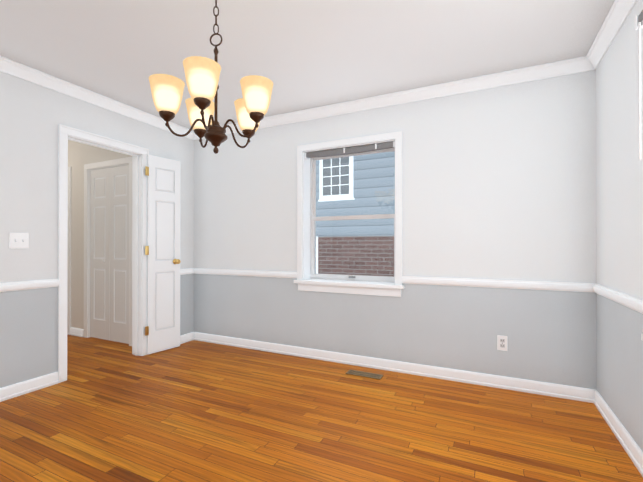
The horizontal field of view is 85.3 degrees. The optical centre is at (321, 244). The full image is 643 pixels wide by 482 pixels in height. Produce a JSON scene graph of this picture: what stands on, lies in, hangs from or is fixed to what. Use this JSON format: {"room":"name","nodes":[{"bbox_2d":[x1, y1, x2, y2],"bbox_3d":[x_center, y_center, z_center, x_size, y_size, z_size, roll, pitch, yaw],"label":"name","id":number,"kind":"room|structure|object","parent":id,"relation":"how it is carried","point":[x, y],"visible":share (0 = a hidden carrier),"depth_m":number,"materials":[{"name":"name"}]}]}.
{"room":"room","nodes":[
{"label":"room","id":0,"kind":"room"},
{"bbox_2d":[0,71,193,387],"bbox_3d":[-2.375,-0.101,2.463,0.120,2.440,3.750,0,0,26],"label":"wall","id":1,"kind":"structure","parent":0,"point":[33,116],"depth_m":2.71,"materials":[{"name":"paint"}]},
{"bbox_2d":[9,233,28,247],"bbox_3d":[-2.239,-0.026,2.588,0.016,0.114,0.116,0,0,26],"label":"light switch","id":2,"kind":"object","parent":1,"relation":"attached to","point":[18,240],"visible":1,"depth_m":2.59,"materials":[{"name":"white plastic"}]},
{"bbox_2d":[0,371,58,401],"bbox_3d":[-2.617,1.071,1.793,0.020,0.092,2.280,0,0,26],"label":"baseboard","id":3,"kind":"structure","parent":1,"relation":"attached to","point":[18,389],"depth_m":2.63,"materials":[{"name":"white wood"}]},
{"bbox_2d":[0,279,58,291],"bbox_3d":[-2.616,0.307,1.795,0.022,0.064,2.280,0,0,26],"label":"trim","id":4,"kind":"structure","parent":1,"relation":"attached to","point":[23,285],"depth_m":2.63,"materials":[{"name":"white wood"}]},
{"bbox_2d":[0,56,191,138],"bbox_3d":[-2.291,-1.278,2.427,0.066,0.085,3.570,0,0,26],"label":"crown molding","id":5,"kind":"structure","parent":1,"relation":"attached to","point":[8,66],"depth_m":2.96,"materials":[{"name":"white wood"}]},
{"bbox_2d":[58,124,148,382],"bbox_3d":[-2.012,0.077,3.220,0.168,2.090,0.820,0,0,26],"label":"door frame","id":6,"kind":"structure","parent":1,"relation":"attached to","point":[139,256],"depth_m":3.35,"materials":[{"name":"white wood"}]},
{"bbox_2d":[145,155,180,354],"bbox_3d":[-1.644,0.104,3.654,0.101,2.022,0.390,0,0,34],"label":"door","id":7,"kind":"structure","parent":1,"relation":"in","point":[162,253],"depth_m":3.66,"materials":[{"name":"white wood"}]},
{"bbox_2d":[180,332,191,343],"bbox_3d":[-1.644,1.078,3.822,0.020,0.092,0.600,0,0,26],"label":"baseboard","id":8,"kind":"structure","parent":1,"relation":"attached to","point":[187,337],"depth_m":4.00,"materials":[{"name":"white wood"}]},
{"bbox_2d":[180,268,193,274],"bbox_3d":[-1.643,0.314,3.824,0.022,0.064,0.600,0,0,26],"label":"trim","id":9,"kind":"structure","parent":1,"relation":"attached to","point":[191,270],"depth_m":4.01,"materials":[{"name":"white wood"}]},
{"bbox_2d":[68,140,132,328],"bbox_3d":[-3.197,-0.094,4.449,3.080,2.440,0.100,0,0,26],"label":"wall","id":10,"kind":"structure","parent":0,"point":[80,155],"depth_m":4.29,"materials":[{"name":"grey paint"}]},
{"bbox_2d":[67,327,83,336],"bbox_3d":[-3.748,1.080,4.642,1.915,0.092,0.020,0,0,26],"label":"baseboard","id":11,"kind":"structure","parent":10,"relation":"attached to","point":[78,332],"depth_m":4.28,"materials":[{"name":"white wood"}]},
{"bbox_2d":[67,157,132,345],"bbox_3d":[-3.009,0.078,4.348,2.135,2.095,0.118,0,0,26],"label":"trim","id":12,"kind":"structure","parent":10,"relation":"attached to","point":[88,168],"depth_m":4.20,"materials":[{"name":"white wood"}]},
{"bbox_2d":[90,165,128,343],"bbox_3d":[-2.466,0.115,4.040,0.744,2.004,0.087,0,0,26],"label":"closet door","id":13,"kind":"structure","parent":10,"relation":"in","point":[109,253],"depth_m":4.05,"materials":[{"name":"white wood"}]},
{"bbox_2d":[0,0,614,130],"bbox_3d":[-0.501,-1.373,1.646,4.210,0.100,4.130,0,0,26],"label":"ceiling","id":14,"kind":"structure","parent":0,"point":[303,54],"depth_m":2.27,"materials":[{"name":"white paint"}]},
{"bbox_2d":[149,0,272,153],"bbox_3d":[-0.522,-0.892,1.782,0.591,0.862,0.589,0,0,26],"label":"chandelier","id":15,"kind":"object","parent":14,"relation":"hanging from","point":[202,74],"visible":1,"depth_m":1.66,"materials":[{"name":"beige glass"}]},
{"bbox_2d":[0,334,642,481],"bbox_3d":[-1.980,1.169,2.347,7.490,0.100,4.130,0,0,26],"label":"floor","id":16,"kind":"structure","parent":0,"point":[189,411],"depth_m":2.14,"materials":[{"name":"brown wood"}]},
{"bbox_2d":[346,369,382,379],"bbox_3d":[0.369,1.119,3.000,0.305,0.005,0.105,0,0,26],"label":"floor vent","id":17,"kind":"object","parent":16,"relation":"in","point":[365,374],"visible":1,"depth_m":2.99,"materials":[{"name":"brown metal"}]},
{"bbox_2d":[194,70,595,388],"bbox_3d":[0.336,-0.098,3.386,4.210,2.440,0.260,0,0,26],"label":"wall","id":18,"kind":"structure","parent":0,"point":[498,183],"depth_m":2.89,"materials":[{"name":"paint"}]},
{"bbox_2d":[194,268,296,277],"bbox_3d":[-0.879,0.314,3.811,1.410,0.064,0.022,0,0,26],"label":"trim","id":19,"kind":"structure","parent":18,"relation":"attached to","point":[278,274],"depth_m":3.77,"materials":[{"name":"white wood"}]},
{"bbox_2d":[294,131,403,296],"bbox_3d":[0.280,-0.262,3.385,1.090,1.448,0.304,0,0,26],"label":"window","id":20,"kind":"structure","parent":18,"relation":"in","point":[308,277],"depth_m":3.40,"materials":[{"name":"white"}]},
{"bbox_2d":[192,332,591,402],"bbox_3d":[0.212,1.076,3.286,3.830,0.092,0.020,0,0,26],"label":"baseboard","id":21,"kind":"structure","parent":18,"relation":"attached to","point":[496,381],"depth_m":2.99,"materials":[{"name":"white wood"}]},
{"bbox_2d":[192,56,595,139],"bbox_3d":[0.202,-1.276,3.273,3.830,0.085,0.066,0,0,26],"label":"crown molding","id":22,"kind":"structure","parent":18,"relation":"attached to","point":[573,65],"depth_m":2.92,"materials":[{"name":"white wood"}]},
{"bbox_2d":[402,276,591,291],"bbox_3d":[1.321,0.310,2.756,1.370,0.064,0.022,0,0,26],"label":"trim","id":23,"kind":"structure","parent":18,"relation":"attached to","point":[490,283],"depth_m":2.71,"materials":[{"name":"white wood"}]},
{"bbox_2d":[497,335,506,350],"bbox_3d":[1.409,0.770,2.719,0.070,0.114,0.010,0,0,26],"label":"electrical outlet","id":24,"kind":"object","parent":18,"relation":"attached to","point":[501,342],"visible":1,"depth_m":2.72,"materials":[{"name":"white plastic"}]},
{"bbox_2d":[596,0,642,450],"bbox_3d":[1.250,-0.106,0.724,0.260,2.440,3.750,0,0,26],"label":"wall","id":25,"kind":"structure","parent":0,"point":[619,264],"depth_m":2.01,"materials":[{"name":"paint"}]},
{"bbox_2d":[584,0,637,67],"bbox_3d":[1.103,-1.284,0.799,0.066,0.085,3.570,0,0,26],"label":"crown molding","id":26,"kind":"structure","parent":25,"relation":"attached to","point":[616,18],"depth_m":2.09,"materials":[{"name":"white wood"}]},
{"bbox_2d":[592,389,642,476],"bbox_3d":[1.123,1.068,0.781,0.020,0.092,3.690,0,0,26],"label":"baseboard","id":27,"kind":"structure","parent":25,"relation":"attached to","point":[632,449],"depth_m":1.98,"materials":[{"name":"white wood"}]},
{"bbox_2d":[592,283,642,313],"bbox_3d":[1.713,0.308,2.015,0.022,0.064,0.960,0,0,26],"label":"trim","id":28,"kind":"structure","parent":25,"relation":"attached to","point":[631,302],"depth_m":1.97,"materials":[{"name":"white wood"}]},
{"bbox_2d":[635,10,642,339],"bbox_3d":[1.371,-0.270,1.066,0.328,1.570,1.090,0,0,26],"label":"window","id":29,"kind":"structure","parent":25,"relation":"in","point":[639,22],"depth_m":1.58,"materials":[{"name":"white"}]},
{"label":"outside","id":30,"kind":"structure","parent":0,"visible":0},
{"bbox_2d":[316,151,394,276],"bbox_3d":[1.429,-1.120,5.633,10.000,5.500,0.150,0,0,26],"label":"house","id":31,"kind":"structure","parent":30,"point":[354,250],"depth_m":6.00,"materials":[{"name":"blue wood"}]}
]}

